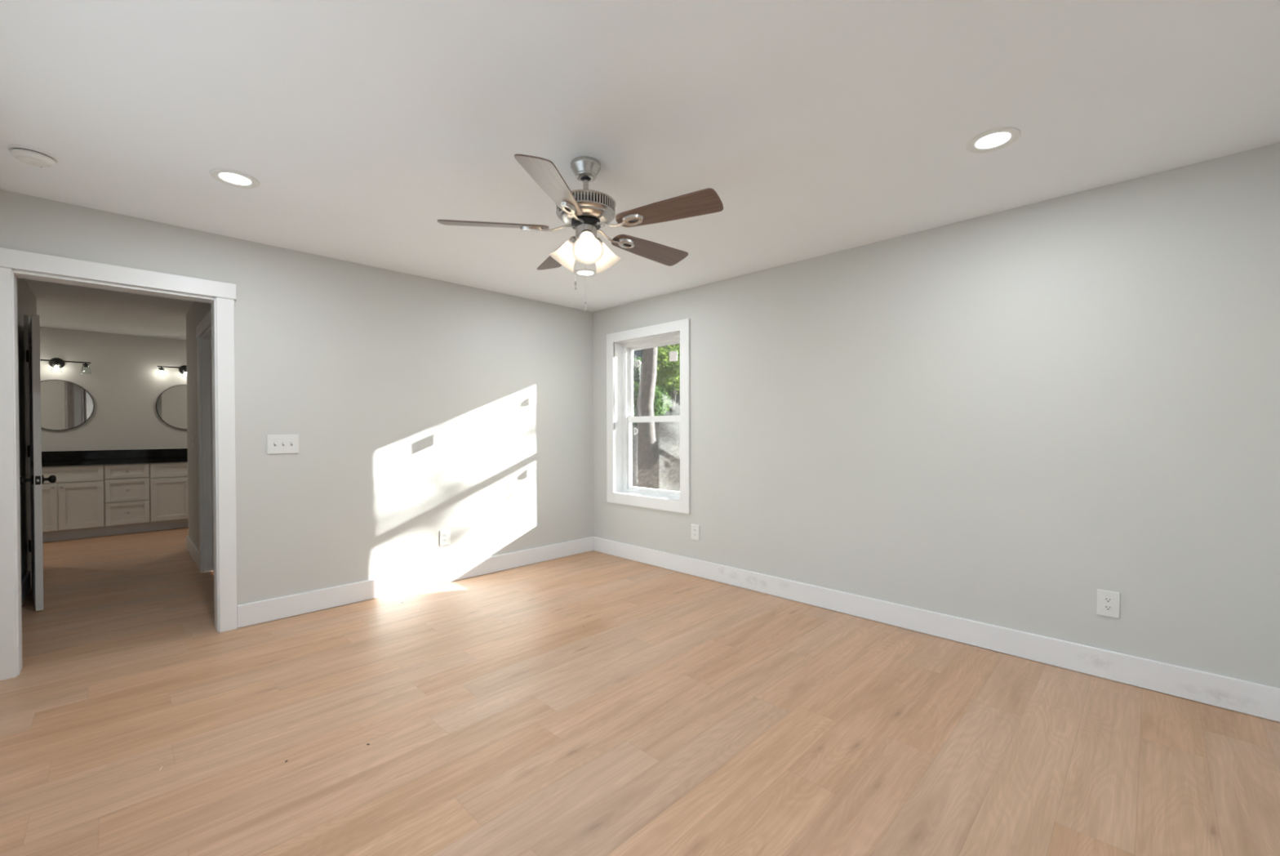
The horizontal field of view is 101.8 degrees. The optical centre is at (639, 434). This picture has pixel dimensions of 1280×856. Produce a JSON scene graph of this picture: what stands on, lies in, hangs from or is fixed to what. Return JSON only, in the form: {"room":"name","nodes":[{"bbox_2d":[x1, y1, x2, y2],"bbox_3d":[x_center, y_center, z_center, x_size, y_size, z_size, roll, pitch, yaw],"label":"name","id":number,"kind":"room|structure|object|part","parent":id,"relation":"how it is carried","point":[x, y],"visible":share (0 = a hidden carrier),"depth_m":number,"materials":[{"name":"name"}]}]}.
{"room":"empty bedroom","nodes":[
{"label":"empty bedroom","id":0,"kind":"room"},
{"bbox_2d":[17,277,36,580],"bbox_3d":[-4.861,0.000,3.239,3.030,2.440,1.262,0,1,45],"label":"wall","id":1,"kind":"structure","parent":0,"point":[26,299],"depth_m":3.95,"materials":[{"name":"paint"}]},
{"bbox_2d":[21,569,31,605],"bbox_3d":[-4.070,1.145,3.370,2.055,0.140,0.016,0,1,45],"label":"baseboard","id":2,"kind":"structure","parent":1,"relation":"attached to","point":[26,581],"depth_m":3.87,"materials":[{"name":"white wood"}]},
{"bbox_2d":[23,315,40,587],"bbox_3d":[-5.157,0.139,4.353,0.925,2.140,0.144,0,1,45],"label":"door","id":3,"kind":"structure","parent":1,"relation":"in","point":[27,318],"depth_m":4.08,"materials":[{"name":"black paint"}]},
{"bbox_3d":[-5.126,0.184,4.403,0.900,2.050,0.018,0,1,45],"label":"casing","id":4,"kind":"part","parent":3,"relation":"part of","materials":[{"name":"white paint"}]},
{"bbox_3d":[-5.117,-0.884,4.386,0.925,0.095,0.024,0,1,45],"label":"head casing","id":5,"kind":"part","parent":3,"relation":"part of","materials":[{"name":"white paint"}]},
{"bbox_2d":[19,314,56,610],"bbox_3d":[-4.452,0.194,3.831,0.883,2.020,0.173,0,1,39],"label":"door","id":6,"kind":"structure","parent":3,"relation":"attached to","point":[37,478],"depth_m":3.56,"materials":[{"name":"white paint"}]},
{"bbox_3d":[-4.200,0.314,3.559,0.066,0.066,0.069,0,1,39],"label":"knob","id":7,"kind":"part","parent":6,"relation":"part of","materials":[{"name":"black metal"}]},
{"bbox_3d":[-4.447,0.194,3.827,0.852,2.020,0.035,0,1,39],"label":"panel","id":8,"kind":"part","parent":6,"relation":"part of","materials":[{"name":"white paint"}]},
{"bbox_3d":[-4.117,0.314,3.558,0.003,0.060,0.025,0,1,39],"label":"latch plate","id":9,"kind":"part","parent":6,"relation":"part of","materials":[{"name":"metal"}]},
{"bbox_3d":[-4.134,0.313,3.640,0.066,0.066,0.069,0,1,39],"label":"knob","id":10,"kind":"part","parent":6,"relation":"part of","materials":[{"name":"black metal"}]},
{"bbox_2d":[40,326,187,451],"bbox_3d":[-6.438,-0.031,6.616,0.120,2.440,3.850,0,1,45],"label":"wall","id":11,"kind":"structure","parent":0,"point":[124,382],"depth_m":6.46,"materials":[{"name":"paint"}]},
{"bbox_2d":[40,357,90,370],"bbox_3d":[-6.804,-0.808,6.068,0.121,0.178,0.562,0,1,45],"label":"vanity light","id":12,"kind":"object","parent":11,"relation":"attached to","point":[55,362],"visible":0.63,"depth_m":6.08,"materials":[{"name":"black metal"}]},
{"bbox_3d":[-6.820,-0.835,6.084,0.075,0.126,0.126,0,1,45],"label":"wall plate","id":13,"kind":"part","parent":12,"relation":"part of","materials":[{"name":"black metal"}]},
{"bbox_2d":[40,379,93,430],"bbox_3d":[-6.838,-0.343,6.107,0.024,0.596,0.596,0,1,45],"label":"round mirror","id":14,"kind":"object","parent":11,"relation":"attached to","point":[64,404],"visible":0.62,"depth_m":6.14,"materials":[{"name":"grey mirror"}]},
{"bbox_2d":[155,384,186,429],"bbox_3d":[-6.033,-0.363,6.921,0.024,0.596,0.596,0,1,45],"label":"round mirror","id":15,"kind":"object","parent":11,"relation":"attached to","point":[171,403],"visible":0.54,"depth_m":6.83,"materials":[{"name":"grey mirror"}]},
{"bbox_2d":[157,364,186,376],"bbox_3d":[-6.005,-0.828,6.877,0.121,0.178,0.562,0,1,45],"label":"vanity light","id":16,"kind":"object","parent":11,"relation":"attached to","point":[183,369],"visible":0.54,"depth_m":6.84,"materials":[{"name":"black metal"}]},
{"bbox_3d":[-6.021,-0.854,6.893,0.075,0.126,0.126,0,1,45],"label":"wall plate","id":17,"kind":"part","parent":16,"relation":"part of","materials":[{"name":"black metal"}]},
{"bbox_2d":[186,301,211,550],"bbox_3d":[-3.120,-0.021,4.945,2.950,2.440,1.565,0,1,45],"label":"wall","id":18,"kind":"structure","parent":0,"point":[197,311],"depth_m":5.01,"materials":[{"name":"paint"}]},
{"bbox_2d":[186,534,199,568],"bbox_3d":[-4.311,1.129,5.023,1.191,0.140,0.016,0,1,45],"label":"baseboard","id":19,"kind":"structure","parent":18,"relation":"attached to","point":[193,551],"depth_m":4.98,"materials":[{"name":"white wood"}]},
{"bbox_2d":[195,308,213,572],"bbox_3d":[-3.465,0.134,4.256,1.110,2.145,0.142,0,1,45],"label":"door","id":20,"kind":"structure","parent":18,"relation":"in","point":[203,335],"depth_m":4.53,"materials":[{"name":"white paint"}]},
{"bbox_3d":[-3.505,0.182,4.215,1.070,2.050,0.018,0,1,45],"label":"casing","id":21,"kind":"part","parent":20,"relation":"part of","materials":[{"name":"white paint"}]},
{"bbox_3d":[-3.509,-0.890,4.203,1.110,0.095,0.022,0,1,45],"label":"head casing","id":22,"kind":"part","parent":20,"relation":"part of","materials":[{"name":"white paint"}]},
{"bbox_3d":[-3.445,0.187,4.277,0.850,2.022,0.035,0,1,45],"label":"panel","id":23,"kind":"part","parent":20,"relation":"part of","materials":[{"name":"white paint"}]},
{"bbox_2d":[0,189,593,604],"bbox_3d":[-1.889,-0.014,4.000,0.130,2.440,4.280,0,1,45],"label":"wall","id":24,"kind":"structure","parent":0,"point":[418,407],"depth_m":3.83,"materials":[{"name":"paint"}]},
{"bbox_2d":[0,247,237,679],"bbox_3d":[-2.930,0.145,2.940,0.170,2.147,1.028,0,1,45],"label":"door frame","id":25,"kind":"structure","parent":24,"relation":"in","point":[14,264],"depth_m":2.81,"materials":[{"name":"white paint"}]},
{"bbox_3d":[-3.195,0.197,2.572,0.018,2.052,0.130,0,1,45],"label":"casing","id":26,"kind":"part","parent":25,"relation":"part of","materials":[{"name":"white paint"}]},
{"bbox_3d":[-2.880,-0.881,2.879,0.024,0.094,1.028,0,1,45],"label":"head casing","id":27,"kind":"part","parent":25,"relation":"part of","materials":[{"name":"white paint"}]},
{"bbox_3d":[-2.557,0.189,3.219,0.018,2.052,0.086,0,1,45],"label":"casing","id":28,"kind":"part","parent":25,"relation":"part of","materials":[{"name":"white paint"}]},
{"bbox_2d":[266,434,298,453],"bbox_3d":[-2.349,0.065,3.429,0.019,0.125,0.176,0,1,45],"label":"light switch","id":29,"kind":"object","parent":24,"relation":"attached to","point":[276,443],"visible":1,"depth_m":3.42,"materials":[{"name":"white plastic"}]},
{"bbox_2d":[236,536,593,627],"bbox_3d":[-1.504,1.130,4.295,0.016,0.140,2.906,0,1,45],"label":"baseboard","id":30,"kind":"structure","parent":24,"relation":"attached to","point":[271,609],"depth_m":3.93,"materials":[{"name":"white wood"}]},
{"bbox_2d":[440,528,449,546],"bbox_3d":[-1.581,0.836,4.219,0.010,0.127,0.086,0,1,45],"label":"power outlet","id":31,"kind":"object","parent":24,"relation":"attached to","point":[444,534],"visible":1,"depth_m":4.21,"materials":[{"name":"white plastic"}]},
{"bbox_2d":[0,527,1279,855],"bbox_3d":[-2.412,1.240,3.673,10.200,0.060,5.500,0,1,45],"label":"floor","id":32,"kind":"structure","parent":0,"point":[687,714],"depth_m":2.12,"materials":[{"name":"brown wood"}]},
{"bbox_2d":[41,464,105,542],"bbox_3d":[-6.656,0.774,5.938,0.522,0.844,0.764,0,1,45],"label":"vanity cabinet","id":33,"kind":"object","parent":32,"relation":"on","point":[73,504],"visible":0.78,"depth_m":5.89,"materials":[{"name":"grey paint"}]},
{"bbox_3d":[-6.624,0.809,5.655,0.019,0.520,0.395,0,1,45],"label":"cabinet door","id":34,"kind":"part","parent":33,"relation":"part of","materials":[{"name":"grey paint"}]},
{"bbox_3d":[-6.358,0.806,5.924,0.019,0.520,0.355,0,1,45],"label":"cabinet door","id":35,"kind":"part","parent":33,"relation":"part of","materials":[{"name":"grey paint"}]},
{"bbox_2d":[41,448,187,466],"bbox_3d":[-6.260,0.270,6.348,0.513,0.153,1.955,0,1,45],"label":"countertop","id":36,"kind":"structure","parent":33,"relation":"on","point":[53,458],"depth_m":6.33,"materials":[{"name":"black stone"}]},
{"bbox_2d":[104,462,150,535],"bbox_3d":[-6.252,0.770,6.347,0.522,0.844,0.384,0,1,45],"label":"vanity cabinet","id":37,"kind":"object","parent":32,"relation":"on","point":[126,486],"visible":1,"depth_m":6.19,"materials":[{"name":"grey paint"}]},
{"bbox_3d":[-6.095,0.439,6.188,0.019,0.156,0.373,0,1,45],"label":"drawer","id":38,"kind":"part","parent":37,"relation":"part of","materials":[{"name":"grey paint"}]},
{"bbox_3d":[-6.095,0.661,6.190,0.019,0.260,0.373,0,1,45],"label":"drawer","id":39,"kind":"part","parent":37,"relation":"part of","materials":[{"name":"grey paint"}]},
{"bbox_3d":[-6.094,0.932,6.193,0.019,0.262,0.373,0,1,45],"label":"drawer","id":40,"kind":"part","parent":37,"relation":"part of","materials":[{"name":"grey paint"}]},
{"bbox_2d":[149,461,188,530],"bbox_3d":[-5.848,0.765,6.756,0.522,0.844,0.764,0,1,45],"label":"vanity cabinet","id":41,"kind":"object","parent":32,"relation":"on","point":[168,481],"visible":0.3,"depth_m":6.46,"materials":[{"name":"grey paint"}]},
{"bbox_3d":[-5.823,0.799,6.466,0.019,0.520,0.374,0,1,45],"label":"cabinet door","id":42,"kind":"part","parent":41,"relation":"part of","materials":[{"name":"grey paint"}]},
{"bbox_2d":[0,0,1279,339],"bbox_3d":[-2.346,-1.270,3.719,10.200,0.080,5.700,0,1,45],"label":"ceiling","id":43,"kind":"structure","parent":0,"point":[818,127],"depth_m":2.00,"materials":[{"name":"paint"}]},
{"bbox_2d":[7,144,57,167],"bbox_3d":[-2.626,-1.193,2.253,0.144,0.044,0.144,0,1,45],"label":"smoke detector","id":44,"kind":"object","parent":43,"relation":"attached to","point":[27,154],"visible":1,"depth_m":2.22,"materials":[{"name":"white plastic"}]},
{"bbox_2d":[209,168,259,188],"bbox_3d":[-1.930,-1.216,2.482,0.188,0.006,0.188,0,1,45],"label":"recessed light","id":45,"kind":"object","parent":43,"relation":"in","point":[230,177],"visible":1,"depth_m":2.48,"materials":[{"name":"white plastic"}]},
{"bbox_2d":[218,173,251,185],"bbox_3d":[-1.930,-1.216,2.482,0.122,0.001,0.122,0,1,45],"label":"diffuser","id":46,"kind":"object","parent":45,"relation":"attached to","point":[233,179],"depth_m":2.48,"materials":[{"name":"white plastic"}]},
{"bbox_2d":[437,154,723,311],"bbox_3d":[-0.212,-0.885,2.378,1.235,0.673,1.192,0,1,45],"label":"ceiling fan","id":47,"kind":"object","parent":43,"relation":"hanging from","point":[586,211],"visible":1,"depth_m":2.26,"materials":[{"name":"brown wood"}]},
{"bbox_3d":[-0.642,-0.926,2.301,0.472,0.041,0.137,0,1,-7],"label":"blade","id":48,"kind":"part","parent":47,"relation":"part of","materials":[{"name":"brown wood"}]},
{"bbox_3d":[-0.318,-0.923,1.958,0.137,0.041,0.472,0,1,11],"label":"blade","id":49,"kind":"part","parent":47,"relation":"part of","materials":[{"name":"brown wood"}]},
{"bbox_3d":[-0.416,-0.930,2.715,0.137,0.041,0.472,0,1,-25],"label":"blade","id":50,"kind":"part","parent":47,"relation":"part of","materials":[{"name":"brown wood"}]},
{"bbox_3d":[-0.352,-0.818,2.387,0.141,0.146,0.131,0,1,45],"label":"lamp shade","id":51,"kind":"part","parent":47,"relation":"part of","materials":[{"name":"white glass"}]},
{"bbox_2d":[568,235,575,243],"bbox_3d":[-0.296,-0.882,2.370,0.068,0.074,0.061,0,1,45],"label":"socket","id":52,"kind":"object","parent":47,"relation":"attached to","point":[572,239],"depth_m":2.35,"materials":[{"name":"silver metal"}]},
{"bbox_2d":[580,229,593,241],"bbox_3d":[-0.236,-0.881,2.297,0.066,0.074,0.061,0,1,45],"label":"socket","id":53,"kind":"object","parent":47,"relation":"attached to","point":[583,232],"depth_m":2.27,"materials":[{"name":"white glass"}]},
{"bbox_3d":[-0.229,-0.831,2.261,0.061,0.072,0.054,0,1,45],"label":"light bulb","id":54,"kind":"part","parent":47,"relation":"part of","materials":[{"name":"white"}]},
{"bbox_3d":[-0.229,-0.816,2.237,0.138,0.146,0.129,0,1,45],"label":"lamp shade","id":55,"kind":"part","parent":47,"relation":"part of","materials":[{"name":"white glass"}]},
{"bbox_3d":[-0.158,-0.818,2.433,0.138,0.146,0.128,0,1,-7],"label":"lamp shade","id":56,"kind":"part","parent":47,"relation":"part of","materials":[{"name":"white glass"}]},
{"bbox_3d":[0.047,-0.930,2.628,0.472,0.041,0.137,-1,1,-43],"label":"blade","id":57,"kind":"part","parent":47,"relation":"part of","materials":[{"name":"brown wood"}]},
{"bbox_3d":[0.108,-0.926,2.160,0.472,0.041,0.137,0,1,29],"label":"blade","id":58,"kind":"part","parent":47,"relation":"part of","materials":[{"name":"brown wood"}]},
{"bbox_2d":[573,268,597,276],"bbox_3d":[-0.418,-1.234,3.986,0.188,0.006,0.188,0,1,45],"label":"recessed light","id":59,"kind":"object","parent":43,"relation":"in","point":[583,272],"visible":0.96,"depth_m":3.98,"materials":[{"name":"white"}]},
{"bbox_2d":[577,271,593,275],"bbox_3d":[-0.418,-1.234,3.986,0.122,0.001,0.122,0,1,45],"label":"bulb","id":60,"kind":"object","parent":59,"relation":"attached to","point":[579,273],"depth_m":3.99,"materials":[{"name":"white glass"}]},
{"bbox_2d":[965,127,1020,153],"bbox_3d":[1.468,-1.220,2.165,0.188,0.006,0.188,0,1,45],"label":"recessed light","id":61,"kind":"object","parent":43,"relation":"in","point":[993,140],"visible":1,"depth_m":2.16,"materials":[{"name":"white plastic"}]},
{"bbox_2d":[975,132,1010,148],"bbox_3d":[1.468,-1.220,2.165,0.122,0.001,0.122,0,1,45],"label":"diffuser","id":62,"kind":"object","parent":61,"relation":"attached to","point":[994,140],"depth_m":2.16,"materials":[{"name":"white plastic"}]},
{"bbox_2d":[592,142,1279,688],"bbox_3d":[1.271,-0.018,3.749,4.720,2.440,0.205,0,1,45],"label":"wall","id":63,"kind":"structure","parent":0,"point":[1007,418],"depth_m":2.81,"materials":[{"name":"paint"}]},
{"bbox_2d":[606,318,689,513],"bbox_3d":[0.119,-0.157,4.871,1.048,1.662,0.222,0,1,45],"label":"window","id":64,"kind":"structure","parent":63,"relation":"in","point":[620,345],"depth_m":5.05,"materials":[{"name":"white paint"}]},
{"bbox_2d":[633,426,637,435],"bbox_3d":[-0.041,-0.031,5.104,0.052,0.074,0.004,0,1,45],"label":"tab","id":65,"kind":"object","parent":64,"relation":"attached to","point":[635,429],"visible":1,"depth_m":5.11,"materials":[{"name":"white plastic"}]},
{"bbox_2d":[636,360,640,367],"bbox_3d":[-0.014,-0.697,5.118,0.052,0.074,0.004,0,1,45],"label":"tab","id":66,"kind":"object","parent":64,"relation":"attached to","point":[638,362],"visible":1,"depth_m":5.12,"materials":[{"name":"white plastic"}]},
{"bbox_3d":[0.163,-0.164,4.915,0.886,1.504,0.099,0,1,45],"label":"frame","id":67,"kind":"part","parent":64,"relation":"part of","materials":[{"name":"white plastic"}]},
{"bbox_3d":[0.161,0.188,4.916,0.782,0.724,0.031,0,1,45],"label":"sash","id":68,"kind":"part","parent":64,"relation":"part of","materials":[{"name":"white plastic"}]},
{"bbox_3d":[0.183,-0.494,4.933,0.782,0.736,0.029,0,1,45],"label":"sash","id":69,"kind":"part","parent":64,"relation":"part of","materials":[{"name":"white plastic"}]},
{"bbox_2d":[669,350,676,361],"bbox_3d":[0.306,-0.721,4.801,0.092,0.092,0.002,0,1,45],"label":"window sticker","id":70,"kind":"object","parent":64,"relation":"attached to","point":[673,354],"visible":1,"depth_m":4.80,"materials":[{"name":"white paper"}]},
{"bbox_2d":[691,524,699,539],"bbox_3d":[0.467,0.827,4.402,0.086,0.127,0.010,0,1,45],"label":"power outlet","id":71,"kind":"object","parent":63,"relation":"attached to","point":[695,528],"visible":1,"depth_m":4.40,"materials":[{"name":"white plastic"}]},
{"bbox_2d":[593,536,1279,721],"bbox_3d":[1.140,1.130,3.736,4.564,0.140,0.016,0,1,45],"label":"baseboard","id":72,"kind":"structure","parent":63,"relation":"attached to","point":[1252,698],"depth_m":2.87,"materials":[{"name":"white wood"}]},
{"bbox_2d":[1096,588,1119,617],"bbox_3d":[2.317,0.837,2.575,0.086,0.127,0.010,0,1,45],"label":"power outlet","id":73,"kind":"object","parent":63,"relation":"attached to","point":[1108,602],"visible":1,"depth_m":2.57,"materials":[{"name":"white plastic"}]},
{"bbox_2d":[1103,604,1112,610],"bbox_3d":[2.315,0.857,2.573,0.035,0.025,0.003,0,1,45],"label":"socket","id":74,"kind":"object","parent":73,"relation":"attached to","point":[1106,606],"depth_m":2.57,"materials":[{"name":"white plastic"}]},
{"bbox_2d":[1103,596,1112,602],"bbox_3d":[2.315,0.818,2.573,0.035,0.025,0.003,0,1,45],"label":"socket","id":75,"kind":"object","parent":73,"relation":"attached to","point":[1106,599],"depth_m":2.57,"materials":[{"name":"white plastic"}]},
{"label":"outside","id":76,"kind":"structure","parent":0,"visible":0},
{"bbox_2d":[631,343,679,491],"bbox_3d":[8.963,-4.197,14.863,48.000,11.696,26.000,0,1,45],"label":"ground","id":77,"kind":"structure","parent":76,"point":[664,474],"depth_m":9.08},
{"bbox_2d":[633,356,641,391],"bbox_3d":[-0.221,-1.554,13.580,1.338,1.234,1.373,0,1,45],"label":"shrub","id":78,"kind":"object","parent":77,"relation":"on","point":[639,357],"visible":0.08,"depth_m":13.26,"materials":[{"name":"green plant"}]},
{"bbox_2d":[636,346,659,469],"bbox_3d":[0.175,-2.933,9.201,3.129,7.090,2.112,0,1,-26],"label":"tree","id":79,"kind":"object","parent":77,"relation":"on","point":[647,449],"visible":0.02,"depth_m":9.06,"materials":[{"name":"grey plant"}]},
{"bbox_2d":[631,381,672,426],"bbox_3d":[0.112,-0.568,10.375,1.090,0.949,1.061,0,1,8],"label":"shrub","id":80,"kind":"object","parent":77,"relation":"on","point":[660,402],"visible":0.38,"depth_m":10.20,"materials":[{"name":"green plant"}]},
{"bbox_2d":[634,346,679,392],"bbox_3d":[0.502,-1.520,12.585,1.322,1.368,1.208,0,1,16],"label":"shrub","id":81,"kind":"object","parent":77,"relation":"on","point":[637,374],"visible":0.06,"depth_m":12.44,"materials":[{"name":"green plant"}]},
{"bbox_2d":[640,343,679,414],"bbox_3d":[0.644,-1.191,10.947,1.343,1.637,1.296,0,1,6],"label":"shrub","id":82,"kind":"object","parent":77,"relation":"on","point":[668,376],"visible":0.5,"depth_m":10.76,"materials":[{"name":"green plant"}]},
{"bbox_2d":[662,343,679,364],"bbox_3d":[1.242,-2.212,13.516,1.356,1.670,1.358,0,1,45],"label":"shrub","id":83,"kind":"object","parent":77,"relation":"on","point":[677,344],"visible":0.02,"depth_m":13.32,"materials":[{"name":"green plant"}]}
]}

